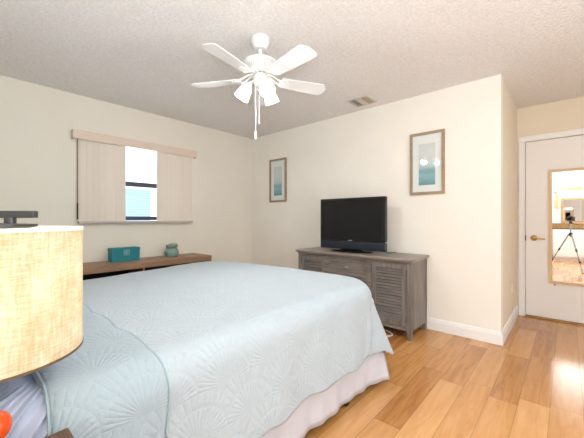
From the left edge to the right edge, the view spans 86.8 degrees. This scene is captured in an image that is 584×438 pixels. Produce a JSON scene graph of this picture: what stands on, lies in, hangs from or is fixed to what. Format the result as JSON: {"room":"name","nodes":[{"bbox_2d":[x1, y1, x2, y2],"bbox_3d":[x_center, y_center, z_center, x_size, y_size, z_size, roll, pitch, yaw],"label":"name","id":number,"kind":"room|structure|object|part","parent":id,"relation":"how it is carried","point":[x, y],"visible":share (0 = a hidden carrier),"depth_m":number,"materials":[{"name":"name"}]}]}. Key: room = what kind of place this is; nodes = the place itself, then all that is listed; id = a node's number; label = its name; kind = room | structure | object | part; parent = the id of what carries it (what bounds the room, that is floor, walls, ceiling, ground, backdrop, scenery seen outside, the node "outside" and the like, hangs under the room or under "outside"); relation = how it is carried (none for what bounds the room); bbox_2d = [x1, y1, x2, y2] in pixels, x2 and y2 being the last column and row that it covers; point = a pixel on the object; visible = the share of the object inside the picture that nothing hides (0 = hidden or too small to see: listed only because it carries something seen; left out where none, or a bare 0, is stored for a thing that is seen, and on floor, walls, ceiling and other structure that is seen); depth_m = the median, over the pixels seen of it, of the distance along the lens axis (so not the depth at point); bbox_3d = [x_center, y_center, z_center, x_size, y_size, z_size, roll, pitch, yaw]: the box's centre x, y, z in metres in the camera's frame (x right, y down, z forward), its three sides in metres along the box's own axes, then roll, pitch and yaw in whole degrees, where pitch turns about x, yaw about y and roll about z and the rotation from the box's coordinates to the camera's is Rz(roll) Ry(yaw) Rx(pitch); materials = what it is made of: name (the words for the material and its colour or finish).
{"room":"bedroom","nodes":[
{"label":"bedroom","id":0,"kind":"room"},
{"bbox_2d":[0,75,251,263],"bbox_3d":[-1.886,-0.086,3.747,0.120,2.440,3.810,0,0,42],"label":"wall","id":1,"kind":"structure","parent":0,"point":[38,150],"depth_m":3.44,"materials":[{"name":"beige paint"}]},
{"bbox_2d":[77,181,192,222],"bbox_3d":[-1.836,-0.440,3.743,0.190,0.972,1.304,0,0,42],"label":"window","id":2,"kind":"structure","parent":1,"relation":"in","point":[130,184],"depth_m":3.73,"materials":[{"name":"white metal"}]},
{"bbox_2d":[71,129,196,220],"bbox_3d":[-1.788,-0.449,3.697,0.092,0.940,1.410,0,0,42],"label":"vertical blind","id":3,"kind":"object","parent":2,"relation":"attached to","point":[100,158],"visible":1,"depth_m":3.48,"materials":[{"name":"beige fabric"}]},
{"bbox_3d":[-1.836,0.034,3.743,0.190,0.024,1.304,0,0,42],"label":"sill","id":4,"kind":"part","parent":2,"relation":"part of","materials":[{"name":"white wood"}]},
{"bbox_2d":[126,189,149,220],"bbox_3d":[-3.458,-0.152,6.477,0.006,0.953,0.960,0,0,42],"label":"window","id":5,"kind":"structure","parent":0,"point":[137,200],"depth_m":6.65,"materials":[{"name":"clear glass"}]},
{"bbox_2d":[0,0,583,138],"bbox_3d":[-0.281,-1.356,1.368,5.680,0.100,7.610,0,0,42],"label":"ceiling","id":6,"kind":"structure","parent":0,"point":[148,56],"depth_m":2.37,"materials":[{"name":"white paint"}]},
{"bbox_2d":[192,33,324,138],"bbox_3d":[-0.219,-0.942,2.211,0.996,0.729,1.010,0,0,42],"label":"ceiling fan","id":7,"kind":"object","parent":6,"relation":"hanging from","point":[260,66],"visible":1,"depth_m":2.18,"materials":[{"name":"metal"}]},
{"bbox_3d":[-0.560,-1.014,2.316,0.368,0.032,0.135,0,0,13],"label":"blade","id":8,"kind":"part","parent":7,"relation":"part of","materials":[{"name":"white wood"}]},
{"bbox_3d":[-0.405,-1.014,1.949,0.135,0.032,0.368,0,0,31],"label":"blade","id":9,"kind":"part","parent":7,"relation":"part of","materials":[{"name":"white wood"}]},
{"bbox_3d":[-0.359,-0.916,2.242,0.118,0.131,0.115,0,0,42],"label":"lamp shade","id":10,"kind":"part","parent":7,"relation":"part of","materials":[{"name":"white glass"}]},
{"bbox_3d":[-0.264,-0.824,2.239,0.004,0.365,0.004,0,0,42],"label":"pull chain","id":11,"kind":"part","parent":7,"relation":"part of","materials":[{"name":"white metal"}]},
{"bbox_3d":[-0.258,-1.014,2.577,0.135,0.032,0.368,0,0,-5],"label":"blade","id":12,"kind":"part","parent":7,"relation":"part of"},
{"bbox_3d":[-0.177,-0.916,2.123,0.122,0.131,0.110,0,0,42],"label":"lamp shade","id":13,"kind":"part","parent":7,"relation":"part of","materials":[{"name":"white glass"}]},
{"bbox_3d":[-0.158,-0.916,2.341,0.110,0.131,0.124,0,0,42],"label":"lamp shade","id":14,"kind":"part","parent":7,"relation":"part of","materials":[{"name":"white glass"}]},
{"bbox_3d":[-0.008,-1.014,1.982,0.135,0.032,0.368,0,0,-41],"label":"blade","id":15,"kind":"part","parent":7,"relation":"part of","materials":[{"name":"white wood"}]},
{"bbox_3d":[0.083,-1.014,2.371,0.368,0.032,0.135,0,0,-23],"label":"blade","id":16,"kind":"part","parent":7,"relation":"part of","materials":[{"name":"white wood"}]},
{"bbox_2d":[346,94,377,106],"bbox_3d":[0.772,-1.298,3.409,0.250,0.017,0.250,0,0,42],"label":"ceiling vent","id":17,"kind":"object","parent":6,"relation":"in","point":[363,100],"visible":1,"depth_m":3.40,"materials":[{"name":"metal"}]},
{"bbox_2d":[252,74,502,331],"bbox_3d":[0.654,-0.086,3.956,3.396,2.440,0.120,0,0,42],"label":"wall","id":18,"kind":"structure","parent":0,"point":[363,153],"depth_m":3.28,"materials":[{"name":"beige paint"}]},
{"bbox_2d":[269,157,286,201],"bbox_3d":[-0.212,-0.578,4.631,0.344,0.645,0.024,0,0,42],"label":"framed picture","id":19,"kind":"object","parent":18,"relation":"attached to","point":[277,167],"visible":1,"depth_m":4.62,"materials":[{"name":"brown wood"}]},
{"bbox_2d":[274,166,281,195],"bbox_3d":[-0.212,-0.568,4.631,0.164,0.430,0.002,0,0,42],"label":"print","id":20,"kind":"object","parent":19,"relation":"attached to","point":[277,169],"depth_m":4.63},
{"bbox_2d":[410,129,444,194],"bbox_3d":[1.395,-0.578,3.200,0.344,0.645,0.024,0,0,42],"label":"framed picture","id":21,"kind":"object","parent":18,"relation":"attached to","point":[427,149],"visible":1,"depth_m":3.19,"materials":[{"name":"brown wood"}]},
{"bbox_2d":[419,142,434,184],"bbox_3d":[1.396,-0.568,3.200,0.164,0.430,0.002,0,0,42],"label":"print","id":22,"kind":"object","parent":21,"relation":"attached to","point":[426,149],"depth_m":3.20},
{"bbox_2d":[420,317,500,344],"bbox_3d":[0.608,1.075,3.906,3.396,0.118,0.016,0,0,42],"label":"baseboard","id":23,"kind":"structure","parent":18,"relation":"attached to","point":[472,332],"depth_m":2.96,"materials":[{"name":"white wood"}]},
{"bbox_2d":[304,315,583,437],"bbox_3d":[-0.281,1.184,1.368,5.680,0.100,7.610,0,0,42],"label":"floor","id":24,"kind":"structure","parent":0,"point":[440,384],"depth_m":2.04,"materials":[{"name":"laminate"}]},
{"bbox_2d":[44,428,73,437],"bbox_3d":[-0.515,0.814,0.456,0.395,0.640,0.437,0,0,42],"label":"nightstand","id":25,"kind":"object","parent":24,"relation":"on","point":[65,433],"visible":1,"depth_m":0.71,"materials":[{"name":"brown wood"}]},
{"bbox_2d":[0,211,82,437],"bbox_3d":[-0.579,0.239,0.601,0.287,0.510,0.287,0,0,42],"label":"table lamp","id":26,"kind":"object","parent":25,"relation":"on","point":[41,267],"visible":1,"depth_m":0.55,"materials":[{"name":"white fabric"}]},
{"bbox_3d":[-0.579,0.019,0.601,0.287,0.007,0.287,0,0,42],"label":"trim","id":27,"kind":"part","parent":26,"relation":"part of","materials":[{"name":"white fabric"}]},
{"bbox_3d":[-0.579,0.142,0.601,0.285,0.247,0.285,0,0,42],"label":"lamp shade","id":28,"kind":"part","parent":26,"relation":"part of","materials":[{"name":"white fabric"}]},
{"bbox_3d":[-0.579,0.265,0.601,0.287,0.004,0.287,0,0,42],"label":"trim","id":29,"kind":"part","parent":26,"relation":"part of","materials":[{"name":"beige fabric"}]},
{"bbox_2d":[83,253,210,279],"bbox_3d":[-1.753,0.799,3.461,0.420,0.670,1.700,0,0,42],"label":"bookcase","id":30,"kind":"object","parent":24,"relation":"on","point":[91,270],"visible":0.26,"depth_m":3.41,"materials":[{"name":"brown wood"}]},
{"bbox_2d":[108,246,139,262],"bbox_3d":[-1.865,0.391,3.433,0.136,0.147,0.292,0,0,42],"label":"gift box","id":31,"kind":"object","parent":30,"relation":"on","point":[119,254],"visible":1,"depth_m":3.37,"materials":[{"name":"teal cardboard"}]},
{"bbox_3d":[-1.865,0.332,3.434,0.134,0.029,0.292,0,0,42],"label":"lid","id":32,"kind":"part","parent":31,"relation":"part of","materials":[{"name":"teal cardboard"}]},
{"bbox_3d":[-1.905,0.805,3.596,0.012,0.558,1.576,0,0,42],"label":"panel","id":33,"kind":"part","parent":30,"relation":"part of","materials":[{"name":"brown wood"}]},
{"bbox_2d":[164,243,178,256],"bbox_3d":[-1.487,0.379,3.820,0.166,0.170,0.166,0,0,42],"label":"glass jar","id":34,"kind":"object","parent":30,"relation":"on","point":[171,250],"visible":1,"depth_m":3.76,"materials":[{"name":"green glass"}]},
{"bbox_2d":[262,298,389,437],"bbox_3d":[-0.774,0.834,2.030,2.060,0.600,2.025,0,0,42],"label":"bed","id":35,"kind":"object","parent":24,"relation":"on","point":[316,409],"visible":0.13,"depth_m":1.71,"materials":[{"name":"white fabric"}]},
{"bbox_2d":[0,374,51,437],"bbox_3d":[-1.384,0.671,1.361,2.031,0.446,0.239,0,0,42],"label":"sheet","id":36,"kind":"object","parent":35,"relation":"on","point":[21,397],"visible":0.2,"depth_m":0.77,"materials":[{"name":"fabric"}]},
{"bbox_2d":[31,261,393,437],"bbox_3d":[-0.703,0.688,2.138,2.140,0.552,1.947,0,0,42],"label":"quilt","id":37,"kind":"object","parent":35,"relation":"on","point":[209,349],"visible":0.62,"depth_m":1.29,"materials":[{"name":"fabric"}]},
{"bbox_2d":[296,247,428,341],"bbox_3d":[0.726,0.751,3.463,1.414,0.765,0.471,0,0,42],"label":"media console","id":38,"kind":"object","parent":24,"relation":"on","point":[397,282],"visible":0.73,"depth_m":3.06,"materials":[{"name":"grey wood"}]},
{"bbox_3d":[0.110,0.770,3.768,0.045,0.727,0.045,0,0,42],"label":"leg","id":39,"kind":"part","parent":38,"relation":"part of","materials":[{"name":"grey wood"}]},
{"bbox_3d":[0.247,0.724,3.633,0.247,0.485,0.022,0,0,42],"label":"louver panel","id":40,"kind":"part","parent":38,"relation":"part of","materials":[{"name":"grey wood"}]},
{"bbox_3d":[0.246,0.724,3.632,0.333,0.577,0.021,0,0,42],"label":"door","id":41,"kind":"part","parent":38,"relation":"part of","materials":[{"name":"grey wood"}]},
{"bbox_3d":[0.590,0.522,3.326,0.465,0.169,0.036,0,0,42],"label":"drawer","id":42,"kind":"part","parent":38,"relation":"part of","materials":[{"name":"grey wood"}]},
{"bbox_3d":[0.598,0.728,3.320,1.280,0.642,0.025,0,0,42],"label":"frame","id":43,"kind":"part","parent":38,"relation":"part of","materials":[{"name":"grey wood"}]},
{"bbox_2d":[321,196,395,253],"bbox_3d":[0.706,0.066,3.522,0.843,0.607,0.341,0,0,42],"label":"television","id":44,"kind":"object","parent":38,"relation":"on","point":[359,224],"visible":1,"depth_m":3.44,"materials":[{"name":"black plastic"}]},
{"bbox_3d":[0.941,0.724,3.013,0.354,0.577,0.021,0,0,42],"label":"door","id":45,"kind":"part","parent":38,"relation":"part of","materials":[{"name":"grey wood"}]},
{"bbox_3d":[0.942,0.724,3.014,0.268,0.485,0.022,0,0,42],"label":"louver panel","id":46,"kind":"part","parent":38,"relation":"part of","materials":[{"name":"grey wood"}]},
{"bbox_3d":[0.952,0.724,3.025,0.268,0.491,0.003,0,0,42],"label":"door","id":47,"kind":"part","parent":38,"relation":"part of","materials":[{"name":"grey wood"}]},
{"bbox_3d":[1.100,0.770,2.887,0.045,0.727,0.045,0,0,42],"label":"leg","id":48,"kind":"part","parent":38,"relation":"part of","materials":[{"name":"grey wood"}]},
{"bbox_3d":[1.356,0.770,3.174,0.045,0.727,0.045,0,0,42],"label":"leg","id":49,"kind":"part","parent":38,"relation":"part of","materials":[{"name":"grey wood"}]},
{"bbox_2d":[525,314,583,325],"bbox_3d":[3.043,1.127,3.359,0.806,0.014,0.095,0,0,42],"label":"trim","id":50,"kind":"structure","parent":24,"relation":"on","point":[526,315],"depth_m":3.43,"materials":[{"name":"brown wood"}]},
{"bbox_2d":[503,79,516,327],"bbox_3d":[2.313,-0.086,3.357,0.120,2.440,1.190,0,0,42],"label":"wall","id":51,"kind":"structure","parent":0,"point":[509,108],"depth_m":3.19,"materials":[{"name":"beige paint"}]},
{"bbox_2d":[501,305,518,345],"bbox_3d":[2.278,1.075,3.216,0.016,0.118,1.206,0,0,42],"label":"baseboard","id":52,"kind":"structure","parent":51,"relation":"attached to","point":[509,324],"depth_m":3.08,"materials":[{"name":"white wood"}]},
{"bbox_2d":[517,96,583,314],"bbox_3d":[3.477,-0.086,3.037,2.044,2.440,0.120,0,0,42],"label":"wall","id":53,"kind":"structure","parent":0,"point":[564,115],"depth_m":3.51,"materials":[{"name":"beige paint"}]},
{"bbox_2d":[519,128,583,315],"bbox_3d":[3.026,0.085,3.340,0.930,2.098,0.026,0,0,42],"label":"door frame","id":54,"kind":"structure","parent":53,"relation":"attached to","point":[522,140],"depth_m":3.62,"materials":[{"name":"white wood"}]},
{"bbox_2d":[525,135,583,323],"bbox_3d":[3.030,0.110,3.347,0.804,2.012,0.098,0,0,42],"label":"door","id":55,"kind":"structure","parent":53,"relation":"attached to","point":[543,299],"depth_m":3.51,"materials":[{"name":"white paint"}]},
{"bbox_3d":[2.801,0.219,3.524,0.133,0.064,0.058,0,0,42],"label":"handle","id":56,"kind":"part","parent":55,"relation":"part of","materials":[{"name":"gold metal"}]},
{"bbox_2d":[549,167,583,286],"bbox_3d":[3.029,0.096,3.343,0.384,1.287,0.024,0,0,42],"label":"mirror","id":57,"kind":"object","parent":55,"relation":"attached to","point":[566,186],"visible":1,"depth_m":3.37,"materials":[{"name":"clear mirror"}]},
{"label":"outside","id":58,"kind":"structure","parent":0,"visible":0},
{"bbox_2d":[126,146,156,220],"bbox_3d":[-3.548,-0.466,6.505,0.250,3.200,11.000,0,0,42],"label":"neighbouring house","id":59,"kind":"structure","parent":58,"point":[141,164],"depth_m":6.70,"materials":[{"name":"white paint"}]}
]}

